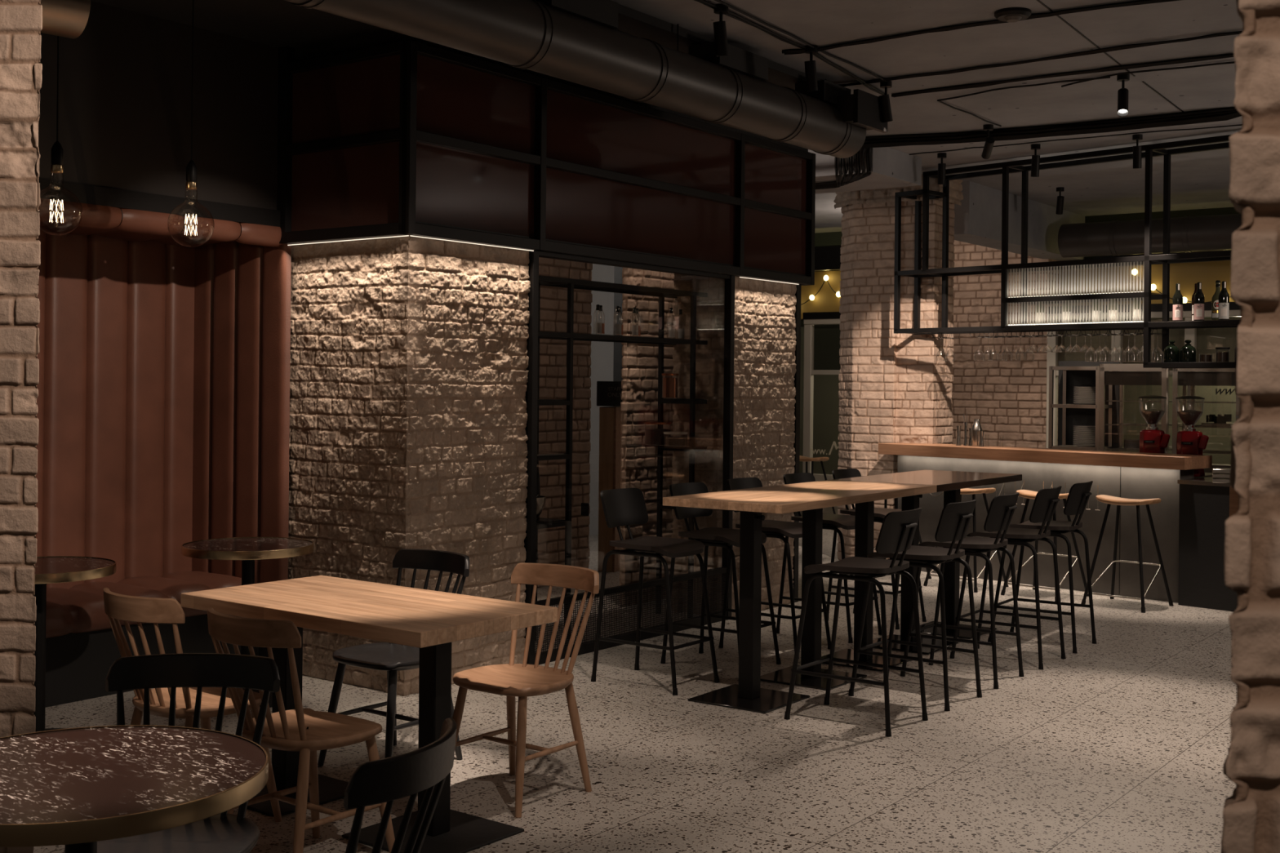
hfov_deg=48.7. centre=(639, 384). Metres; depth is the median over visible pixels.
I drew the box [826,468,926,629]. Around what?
bar chair
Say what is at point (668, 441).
glass jar
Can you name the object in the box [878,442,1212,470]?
countertop
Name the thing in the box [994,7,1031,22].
smoke detector
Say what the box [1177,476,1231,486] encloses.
countertop
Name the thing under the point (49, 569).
round table
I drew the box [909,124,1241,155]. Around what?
pipe
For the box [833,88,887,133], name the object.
air vent
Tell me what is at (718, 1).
rail
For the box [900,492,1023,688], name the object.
bar chair
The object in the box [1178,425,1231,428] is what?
wire shelf
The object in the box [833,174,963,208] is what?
trim
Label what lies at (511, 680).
spindle chair
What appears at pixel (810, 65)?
ceiling spotlight
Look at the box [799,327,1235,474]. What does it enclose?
wall
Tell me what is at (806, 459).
bar stool
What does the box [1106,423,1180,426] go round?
wire shelf
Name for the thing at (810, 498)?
bar table
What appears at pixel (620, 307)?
bottle
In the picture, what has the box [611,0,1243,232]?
ceiling
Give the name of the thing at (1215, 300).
bottle
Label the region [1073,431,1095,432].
plate
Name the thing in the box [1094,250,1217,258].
trim
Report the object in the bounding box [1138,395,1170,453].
coffee grinder
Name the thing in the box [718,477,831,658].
bar chair
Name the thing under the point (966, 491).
bar stool
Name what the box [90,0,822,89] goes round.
ceiling
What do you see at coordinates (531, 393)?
window
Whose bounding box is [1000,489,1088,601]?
bar stool
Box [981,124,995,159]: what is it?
ceiling spotlight
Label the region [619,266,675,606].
wall
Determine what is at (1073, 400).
plate
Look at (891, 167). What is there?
beam
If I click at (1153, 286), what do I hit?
string lights
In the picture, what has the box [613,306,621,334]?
bottle
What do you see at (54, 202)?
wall
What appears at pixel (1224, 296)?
bottle
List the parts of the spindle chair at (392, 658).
leg, seat, leg, leg, crest rail, leg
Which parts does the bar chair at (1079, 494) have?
frame, seat, frame, backrest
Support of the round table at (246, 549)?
on the floor
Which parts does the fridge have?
control panel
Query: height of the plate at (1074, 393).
0.013 m
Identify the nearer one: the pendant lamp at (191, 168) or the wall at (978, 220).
the pendant lamp at (191, 168)
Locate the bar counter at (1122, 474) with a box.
[878,442,1213,603]
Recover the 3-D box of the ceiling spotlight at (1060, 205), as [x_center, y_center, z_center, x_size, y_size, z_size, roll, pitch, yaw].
[3.939,-1.716,13.268,0.072,0.253,0.117,1,0,0]
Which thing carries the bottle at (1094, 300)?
on the bar shelf at (1023, 300)
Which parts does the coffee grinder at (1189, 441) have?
lid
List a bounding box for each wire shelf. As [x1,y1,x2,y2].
[1105,447,1172,451]
[1106,400,1179,402]
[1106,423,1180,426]
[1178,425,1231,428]
[1179,401,1235,403]
[1203,449,1231,454]
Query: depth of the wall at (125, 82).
7.18 m
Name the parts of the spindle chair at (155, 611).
leg, crest rail, leg, seat, leg, leg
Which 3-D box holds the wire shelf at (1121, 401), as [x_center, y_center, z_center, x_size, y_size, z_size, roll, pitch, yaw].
[4.908,0.167,13.796,0.547,0.012,0.558,1,0,36]
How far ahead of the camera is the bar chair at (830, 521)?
9.23 m
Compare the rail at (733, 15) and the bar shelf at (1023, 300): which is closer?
the rail at (733, 15)
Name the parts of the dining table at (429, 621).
leg, plate, plate, leg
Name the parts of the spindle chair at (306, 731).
leg, crest rail, leg, seat, leg, leg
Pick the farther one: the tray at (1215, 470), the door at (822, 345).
the door at (822, 345)
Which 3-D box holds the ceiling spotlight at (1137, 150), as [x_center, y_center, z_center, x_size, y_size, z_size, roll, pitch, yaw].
[3.681,-1.719,10.472,0.072,0.251,0.088,1,0,0]
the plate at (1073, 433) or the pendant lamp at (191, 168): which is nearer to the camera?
the pendant lamp at (191, 168)
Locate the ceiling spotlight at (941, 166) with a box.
[937,152,946,184]
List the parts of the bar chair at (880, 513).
backrest, frame, seat, frame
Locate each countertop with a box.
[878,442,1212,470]
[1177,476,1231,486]
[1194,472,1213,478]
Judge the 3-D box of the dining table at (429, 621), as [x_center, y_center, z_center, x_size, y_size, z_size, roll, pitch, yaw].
[-1.042,1.212,5.335,1.325,0.794,0.690,1,0,37]
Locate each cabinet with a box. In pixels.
[597,406,622,572]
[1048,360,1119,451]
[1177,476,1238,611]
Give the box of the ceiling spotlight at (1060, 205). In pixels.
[1055,186,1064,214]
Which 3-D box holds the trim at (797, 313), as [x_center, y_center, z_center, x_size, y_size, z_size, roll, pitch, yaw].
[1.159,0.431,10.592,0.050,2.400,0.060,1,0,36]
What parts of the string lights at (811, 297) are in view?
bulb, bulb, bulb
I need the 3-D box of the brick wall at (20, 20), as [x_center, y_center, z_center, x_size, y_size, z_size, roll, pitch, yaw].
[-2.007,-0.149,4.249,0.624,3.500,0.502,1,0,0]
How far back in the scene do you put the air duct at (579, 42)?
6.78 m
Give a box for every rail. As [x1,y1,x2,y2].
[693,0,884,94]
[715,0,886,81]
[891,53,1234,97]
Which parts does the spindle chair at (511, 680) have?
leg, leg, seat, leg, crest rail, leg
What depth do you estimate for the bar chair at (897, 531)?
6.79 m
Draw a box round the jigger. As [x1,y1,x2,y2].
[955,425,960,445]
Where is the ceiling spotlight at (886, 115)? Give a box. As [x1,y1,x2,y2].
[879,80,893,122]
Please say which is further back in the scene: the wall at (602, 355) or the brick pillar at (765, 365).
the wall at (602, 355)
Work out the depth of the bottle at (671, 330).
9.75 m
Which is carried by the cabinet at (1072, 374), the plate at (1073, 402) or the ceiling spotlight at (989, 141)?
the plate at (1073, 402)
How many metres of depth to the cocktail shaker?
12.12 m
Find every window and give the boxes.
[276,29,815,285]
[524,250,734,665]
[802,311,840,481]
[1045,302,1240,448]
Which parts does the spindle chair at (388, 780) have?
crest rail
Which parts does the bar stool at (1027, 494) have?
leg, leg, seat, leg, leg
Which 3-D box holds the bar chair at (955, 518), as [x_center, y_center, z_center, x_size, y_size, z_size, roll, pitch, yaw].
[1.447,1.117,7.398,0.576,1.037,0.428,1,0,37]
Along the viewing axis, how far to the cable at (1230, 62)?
8.29 m
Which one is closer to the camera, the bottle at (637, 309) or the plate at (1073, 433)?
the bottle at (637, 309)
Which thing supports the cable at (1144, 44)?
attached to the ceiling at (1201, 180)
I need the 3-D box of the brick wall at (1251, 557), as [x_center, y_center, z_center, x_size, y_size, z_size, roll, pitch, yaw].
[0.726,-0.123,1.388,0.427,3.500,0.310,1,0,0]
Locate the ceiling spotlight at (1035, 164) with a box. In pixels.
[1031,143,1040,177]
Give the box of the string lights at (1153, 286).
[1131,268,1231,302]
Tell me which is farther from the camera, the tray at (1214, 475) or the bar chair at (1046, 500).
the tray at (1214, 475)
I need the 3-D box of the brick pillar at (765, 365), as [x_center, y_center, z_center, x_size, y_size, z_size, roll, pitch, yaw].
[0.660,0.406,10.349,0.610,2.440,0.908,1,0,35]
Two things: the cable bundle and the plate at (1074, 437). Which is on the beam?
the cable bundle
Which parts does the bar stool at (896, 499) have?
leg, leg, leg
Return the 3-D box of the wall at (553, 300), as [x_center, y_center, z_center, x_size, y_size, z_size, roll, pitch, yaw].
[-1.889,-0.148,9.913,2.980,3.500,4.577,1,0,0]
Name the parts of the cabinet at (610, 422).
panel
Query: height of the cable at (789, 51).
0.025 m
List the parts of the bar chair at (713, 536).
backrest, frame, seat, frame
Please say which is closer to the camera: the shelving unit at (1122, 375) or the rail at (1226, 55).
the rail at (1226, 55)
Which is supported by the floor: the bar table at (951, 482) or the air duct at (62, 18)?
the bar table at (951, 482)
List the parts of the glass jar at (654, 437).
lid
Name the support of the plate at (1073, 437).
on the plate at (1073, 439)
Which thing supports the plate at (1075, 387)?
on the plate at (1073, 388)
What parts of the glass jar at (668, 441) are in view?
lid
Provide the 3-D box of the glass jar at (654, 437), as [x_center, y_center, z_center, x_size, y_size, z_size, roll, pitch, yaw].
[0.125,0.345,9.900,0.188,0.162,0.188,1,0,0]
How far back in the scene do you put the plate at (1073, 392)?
14.10 m
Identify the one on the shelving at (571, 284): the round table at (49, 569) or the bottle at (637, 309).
the bottle at (637, 309)
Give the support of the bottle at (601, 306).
on the shelving at (571, 284)
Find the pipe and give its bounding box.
[861,106,1241,148]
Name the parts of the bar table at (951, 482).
leg, plate, leg, plate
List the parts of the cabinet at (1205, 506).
drawer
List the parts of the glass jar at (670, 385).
lid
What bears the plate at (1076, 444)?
on the cabinet at (1072, 374)
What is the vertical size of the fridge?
1.860 m
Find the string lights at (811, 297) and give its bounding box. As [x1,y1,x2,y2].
[800,275,840,305]
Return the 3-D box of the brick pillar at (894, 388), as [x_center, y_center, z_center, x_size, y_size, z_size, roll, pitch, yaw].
[2.292,-0.038,12.856,1.054,3.360,0.410,1,0,18]
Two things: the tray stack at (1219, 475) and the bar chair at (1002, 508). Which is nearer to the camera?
the bar chair at (1002, 508)
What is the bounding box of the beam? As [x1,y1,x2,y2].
[808,146,921,193]
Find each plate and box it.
[1072,435,1095,436]
[1072,437,1095,439]
[1072,441,1095,444]
[1073,387,1095,389]
[1073,391,1095,393]
[1073,395,1095,397]
[1073,400,1095,401]
[1073,402,1095,404]
[1073,426,1095,428]
[1073,428,1095,430]
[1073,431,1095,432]
[1073,432,1095,434]
[1073,433,1095,435]
[1073,439,1095,440]
[1073,443,1095,444]
[1074,389,1095,391]
[1074,393,1095,395]
[1074,397,1095,399]
[1074,401,1095,403]
[1074,426,1095,427]
[1074,429,1095,431]
[1074,436,1095,438]
[1074,440,1095,442]
[1074,444,1095,446]
[1075,386,1095,388]
[1075,391,1095,392]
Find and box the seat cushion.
[45,571,241,638]
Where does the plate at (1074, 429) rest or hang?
on the plate at (1073, 431)
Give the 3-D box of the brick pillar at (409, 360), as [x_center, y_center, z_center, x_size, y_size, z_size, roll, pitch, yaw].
[-1.299,0.378,7.821,1.334,2.460,1.082,1,0,0]
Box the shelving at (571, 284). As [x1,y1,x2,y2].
[535,275,707,646]
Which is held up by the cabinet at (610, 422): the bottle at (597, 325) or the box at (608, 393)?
the box at (608, 393)
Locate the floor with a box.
[33,521,1236,852]
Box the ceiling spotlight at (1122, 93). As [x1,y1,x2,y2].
[1116,73,1129,115]
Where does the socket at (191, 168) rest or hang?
attached to the pendant lamp at (191, 168)
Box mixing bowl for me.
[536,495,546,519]
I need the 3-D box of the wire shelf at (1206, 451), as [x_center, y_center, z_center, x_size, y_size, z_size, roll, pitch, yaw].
[5.450,0.642,13.399,0.524,0.012,0.558,1,0,36]
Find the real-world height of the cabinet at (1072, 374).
1.900 m
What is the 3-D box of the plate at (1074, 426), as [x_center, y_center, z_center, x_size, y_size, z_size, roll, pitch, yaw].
[4.461,0.427,14.172,0.236,0.013,0.236,1,0,0]
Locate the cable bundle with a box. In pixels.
[815,147,871,189]
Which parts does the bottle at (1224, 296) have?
label panel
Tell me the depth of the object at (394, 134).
7.93 m
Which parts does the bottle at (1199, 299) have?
label panel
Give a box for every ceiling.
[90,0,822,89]
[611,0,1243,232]
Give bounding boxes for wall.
[0,0,42,852]
[38,0,278,223]
[53,201,184,226]
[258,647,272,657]
[537,257,592,587]
[588,263,614,535]
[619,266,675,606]
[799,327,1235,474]
[800,206,1240,327]
[800,260,1235,319]
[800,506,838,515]
[951,240,1058,448]
[953,181,1084,261]
[1220,0,1279,852]
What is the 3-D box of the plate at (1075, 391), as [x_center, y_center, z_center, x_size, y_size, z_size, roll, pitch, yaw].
[4.464,0.075,14.172,0.236,0.013,0.236,1,0,0]
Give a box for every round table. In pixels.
[0,724,268,852]
[33,555,116,732]
[181,537,313,707]
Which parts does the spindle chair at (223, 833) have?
seat, crest rail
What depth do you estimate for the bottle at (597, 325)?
9.08 m
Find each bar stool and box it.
[799,455,835,514]
[849,497,931,581]
[923,488,1008,592]
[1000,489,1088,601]
[1080,494,1173,613]
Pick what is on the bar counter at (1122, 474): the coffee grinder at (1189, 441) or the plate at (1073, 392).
the coffee grinder at (1189, 441)
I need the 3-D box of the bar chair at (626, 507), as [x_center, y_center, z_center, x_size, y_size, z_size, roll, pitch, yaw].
[0.085,1.104,7.700,0.576,1.037,0.428,1,0,36]
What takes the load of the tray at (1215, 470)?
on the tray stack at (1219, 475)
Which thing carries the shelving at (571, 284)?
on the floor
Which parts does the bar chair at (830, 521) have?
backrest, frame, seat, frame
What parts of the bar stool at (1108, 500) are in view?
leg, leg, seat, leg, leg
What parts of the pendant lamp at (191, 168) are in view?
bulb, cord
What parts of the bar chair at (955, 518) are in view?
frame, seat, frame, backrest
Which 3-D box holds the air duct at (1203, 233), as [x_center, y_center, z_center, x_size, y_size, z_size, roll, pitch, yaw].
[5.611,-1.446,13.476,3.200,0.352,0.352,1,0,36]
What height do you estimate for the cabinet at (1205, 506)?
0.940 m
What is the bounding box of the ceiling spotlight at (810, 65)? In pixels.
[804,44,817,91]
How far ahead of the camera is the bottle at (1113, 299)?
11.03 m
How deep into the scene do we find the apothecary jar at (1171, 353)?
10.67 m
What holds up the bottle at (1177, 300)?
on the bar shelf at (1023, 300)
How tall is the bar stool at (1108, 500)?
0.818 m
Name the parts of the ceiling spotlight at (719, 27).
stem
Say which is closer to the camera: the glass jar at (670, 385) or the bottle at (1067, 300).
the glass jar at (670, 385)
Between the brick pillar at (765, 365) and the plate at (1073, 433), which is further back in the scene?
the plate at (1073, 433)
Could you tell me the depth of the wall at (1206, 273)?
14.96 m
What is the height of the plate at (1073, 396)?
0.013 m
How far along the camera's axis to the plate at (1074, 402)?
14.10 m
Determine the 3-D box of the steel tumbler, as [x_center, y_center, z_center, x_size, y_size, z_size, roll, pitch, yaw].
[2.907,0.466,12.049,0.040,0.130,0.039,1,0,0]
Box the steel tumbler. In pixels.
[978,431,983,446]
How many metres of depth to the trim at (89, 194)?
7.13 m
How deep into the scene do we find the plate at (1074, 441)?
14.12 m
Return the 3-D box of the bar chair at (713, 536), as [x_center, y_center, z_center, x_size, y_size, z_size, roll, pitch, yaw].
[0.472,1.107,8.218,0.576,1.037,0.428,1,0,36]
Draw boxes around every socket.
[50,141,63,164]
[186,160,196,182]
[581,502,588,515]
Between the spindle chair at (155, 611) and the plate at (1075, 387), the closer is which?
the spindle chair at (155, 611)
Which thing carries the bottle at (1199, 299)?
on the bar shelf at (1023, 300)
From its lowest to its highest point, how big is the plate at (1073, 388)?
0.013 m
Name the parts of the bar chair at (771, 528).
backrest, frame, seat, frame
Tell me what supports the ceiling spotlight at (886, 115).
attached to the ceiling at (1201, 180)
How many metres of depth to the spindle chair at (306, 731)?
4.54 m
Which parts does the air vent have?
grille frame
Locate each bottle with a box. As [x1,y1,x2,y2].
[593,304,601,333]
[595,305,604,333]
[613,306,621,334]
[616,306,622,334]
[631,307,638,335]
[632,308,640,336]
[668,307,675,337]
[678,309,684,337]
[1036,302,1044,324]
[1063,300,1070,323]
[1090,299,1100,322]
[1108,298,1116,323]
[1131,297,1139,322]
[1172,283,1182,320]
[1191,283,1196,320]
[1193,282,1204,320]
[1211,280,1220,319]
[1217,280,1229,319]
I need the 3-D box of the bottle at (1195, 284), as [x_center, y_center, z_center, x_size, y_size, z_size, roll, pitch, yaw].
[4.168,-0.611,10.592,0.072,0.285,0.075,1,0,21]
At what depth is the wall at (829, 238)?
15.20 m
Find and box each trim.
[38,178,279,226]
[792,284,801,602]
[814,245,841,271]
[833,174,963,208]
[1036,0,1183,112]
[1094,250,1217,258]
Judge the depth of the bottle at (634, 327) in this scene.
9.40 m
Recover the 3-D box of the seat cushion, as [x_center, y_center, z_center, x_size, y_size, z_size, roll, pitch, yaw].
[-3.287,1.159,6.852,0.597,0.169,3.190,1,0,36]
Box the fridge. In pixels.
[1172,368,1239,472]
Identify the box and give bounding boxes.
[596,381,622,406]
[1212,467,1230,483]
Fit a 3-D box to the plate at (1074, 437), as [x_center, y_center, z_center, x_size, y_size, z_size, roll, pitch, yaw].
[4.460,0.535,14.172,0.236,0.013,0.236,1,0,0]
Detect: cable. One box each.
[782,0,1178,54]
[837,31,1242,86]
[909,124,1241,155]
[937,76,1110,126]
[1061,61,1235,87]
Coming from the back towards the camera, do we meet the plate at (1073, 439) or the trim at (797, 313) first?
the plate at (1073, 439)
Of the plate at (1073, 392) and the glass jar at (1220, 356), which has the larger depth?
the plate at (1073, 392)
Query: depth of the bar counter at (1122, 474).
11.24 m
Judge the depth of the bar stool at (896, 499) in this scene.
11.93 m
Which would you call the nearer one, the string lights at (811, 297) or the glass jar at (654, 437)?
the glass jar at (654, 437)
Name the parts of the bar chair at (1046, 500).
frame, seat, frame, backrest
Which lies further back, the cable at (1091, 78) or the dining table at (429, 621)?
the cable at (1091, 78)
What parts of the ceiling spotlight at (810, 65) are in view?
stem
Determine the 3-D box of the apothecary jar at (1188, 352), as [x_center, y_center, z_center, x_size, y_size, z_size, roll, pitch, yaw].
[4.113,-0.247,10.619,0.116,0.170,0.116,1,0,0]
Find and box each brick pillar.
[288,234,530,696]
[671,272,796,617]
[836,200,954,559]
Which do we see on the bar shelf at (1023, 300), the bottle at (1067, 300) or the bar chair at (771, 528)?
the bottle at (1067, 300)
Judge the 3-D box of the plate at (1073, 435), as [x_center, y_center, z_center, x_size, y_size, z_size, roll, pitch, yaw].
[4.460,0.522,14.172,0.236,0.013,0.236,1,0,0]
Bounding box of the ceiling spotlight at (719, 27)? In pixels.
[712,3,728,56]
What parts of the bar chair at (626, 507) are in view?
backrest, frame, seat, frame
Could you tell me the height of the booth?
2.500 m
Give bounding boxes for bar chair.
[591,488,719,695]
[660,482,781,664]
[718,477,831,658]
[776,472,881,643]
[783,507,928,737]
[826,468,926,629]
[848,499,982,711]
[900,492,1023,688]
[949,486,1066,669]
[987,480,1097,653]
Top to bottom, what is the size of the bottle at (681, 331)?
0.211 m
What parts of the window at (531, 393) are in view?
perforated panel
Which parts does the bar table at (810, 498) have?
plate, leg, clamp knob, leg, plate, leg, plate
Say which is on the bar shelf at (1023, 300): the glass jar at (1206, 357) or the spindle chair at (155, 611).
the glass jar at (1206, 357)
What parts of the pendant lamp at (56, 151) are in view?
cord, bulb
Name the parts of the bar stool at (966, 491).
leg, leg, seat, leg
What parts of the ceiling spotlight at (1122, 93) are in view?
stem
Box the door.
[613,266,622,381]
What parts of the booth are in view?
panel, panel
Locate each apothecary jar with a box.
[1163,340,1179,362]
[1179,339,1196,362]
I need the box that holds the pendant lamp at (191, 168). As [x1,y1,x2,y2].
[167,0,214,247]
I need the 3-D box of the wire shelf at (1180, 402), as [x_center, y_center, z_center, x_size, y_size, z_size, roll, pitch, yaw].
[5.455,0.172,13.399,0.524,0.012,0.558,1,0,36]
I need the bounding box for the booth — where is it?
[35,198,291,707]
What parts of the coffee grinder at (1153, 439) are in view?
lid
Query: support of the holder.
on the bar counter at (1122, 474)
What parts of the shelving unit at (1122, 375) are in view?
control panel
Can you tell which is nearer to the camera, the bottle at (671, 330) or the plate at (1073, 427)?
the bottle at (671, 330)
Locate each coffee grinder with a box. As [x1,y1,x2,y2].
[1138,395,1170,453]
[1175,395,1208,476]
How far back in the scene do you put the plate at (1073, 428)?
14.13 m
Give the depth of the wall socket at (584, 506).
11.24 m
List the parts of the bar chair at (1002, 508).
frame, seat, frame, backrest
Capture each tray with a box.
[1200,413,1234,426]
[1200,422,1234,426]
[1212,467,1230,473]
[1212,473,1230,478]
[1212,478,1230,483]
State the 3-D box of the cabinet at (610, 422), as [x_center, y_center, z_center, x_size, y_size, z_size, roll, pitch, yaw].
[-0.217,0.908,12.366,0.150,1.420,0.400,1,0,20]
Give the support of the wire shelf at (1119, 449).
attached to the shelving unit at (1122, 375)
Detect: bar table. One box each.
[662,480,936,713]
[832,470,1022,654]
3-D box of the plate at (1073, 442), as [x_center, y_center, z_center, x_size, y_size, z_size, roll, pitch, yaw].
[4.460,0.589,14.172,0.236,0.013,0.236,1,0,0]
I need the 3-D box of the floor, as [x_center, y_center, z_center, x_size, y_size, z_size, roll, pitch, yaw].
[1.484,1.694,9.000,18.000,0.120,24.000,1,0,0]
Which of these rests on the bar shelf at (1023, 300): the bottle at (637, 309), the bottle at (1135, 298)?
the bottle at (1135, 298)
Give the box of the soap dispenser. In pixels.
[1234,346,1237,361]
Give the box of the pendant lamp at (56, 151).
[40,35,82,235]
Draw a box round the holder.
[963,412,968,445]
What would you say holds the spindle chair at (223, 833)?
on the floor
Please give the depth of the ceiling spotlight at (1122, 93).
8.44 m
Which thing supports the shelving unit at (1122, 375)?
on the floor
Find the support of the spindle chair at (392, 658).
on the floor
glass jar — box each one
[644,422,671,445]
[662,373,678,398]
[663,431,688,446]
[1200,354,1211,361]
[1215,346,1230,362]
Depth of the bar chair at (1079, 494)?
8.86 m
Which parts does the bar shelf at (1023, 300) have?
fluted panel, fluted panel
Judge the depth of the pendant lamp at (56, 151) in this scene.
6.04 m
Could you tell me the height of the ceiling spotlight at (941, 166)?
0.252 m
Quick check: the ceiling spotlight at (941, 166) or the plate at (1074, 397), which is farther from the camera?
the plate at (1074, 397)
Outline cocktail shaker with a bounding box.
[970,418,982,445]
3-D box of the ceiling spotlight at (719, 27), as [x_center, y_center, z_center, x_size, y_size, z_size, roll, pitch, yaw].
[0.401,-1.750,7.009,0.081,0.252,0.088,1,0,0]
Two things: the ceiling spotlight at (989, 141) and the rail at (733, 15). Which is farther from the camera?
the ceiling spotlight at (989, 141)
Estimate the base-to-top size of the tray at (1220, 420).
0.115 m
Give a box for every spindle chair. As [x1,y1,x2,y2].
[62,653,279,852]
[102,587,282,822]
[207,607,395,852]
[317,548,469,765]
[343,718,456,852]
[452,562,599,817]
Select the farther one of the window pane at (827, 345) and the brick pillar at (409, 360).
the window pane at (827, 345)
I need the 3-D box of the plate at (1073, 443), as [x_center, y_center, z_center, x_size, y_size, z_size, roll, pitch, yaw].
[4.459,0.603,14.172,0.236,0.013,0.236,1,0,0]
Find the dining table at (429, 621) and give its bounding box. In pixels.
[180,575,557,852]
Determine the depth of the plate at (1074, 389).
14.10 m
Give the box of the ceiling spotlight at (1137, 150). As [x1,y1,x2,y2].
[1132,133,1142,168]
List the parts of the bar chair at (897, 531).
frame, seat, frame, backrest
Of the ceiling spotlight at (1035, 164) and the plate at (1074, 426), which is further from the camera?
the plate at (1074, 426)
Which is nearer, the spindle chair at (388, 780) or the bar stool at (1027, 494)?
the spindle chair at (388, 780)
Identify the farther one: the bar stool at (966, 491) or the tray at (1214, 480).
the bar stool at (966, 491)
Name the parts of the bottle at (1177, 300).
label panel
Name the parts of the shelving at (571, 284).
shelf, shelf, shelf, shelf, shelf, shelf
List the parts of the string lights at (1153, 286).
bulb, bulb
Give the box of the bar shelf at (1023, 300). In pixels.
[893,134,1239,368]
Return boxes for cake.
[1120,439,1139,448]
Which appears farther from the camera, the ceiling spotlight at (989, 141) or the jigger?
the jigger
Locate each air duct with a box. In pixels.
[40,0,90,38]
[284,0,866,158]
[1057,213,1241,257]
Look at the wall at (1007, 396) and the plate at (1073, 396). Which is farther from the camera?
the wall at (1007, 396)
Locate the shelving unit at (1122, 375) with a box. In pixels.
[1098,364,1187,453]
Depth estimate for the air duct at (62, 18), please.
5.86 m
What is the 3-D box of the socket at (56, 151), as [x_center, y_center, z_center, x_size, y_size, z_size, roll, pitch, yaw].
[-2.492,-0.987,6.050,0.049,0.105,0.049,1,0,-17]
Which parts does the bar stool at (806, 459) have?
leg, seat, leg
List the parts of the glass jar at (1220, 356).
lid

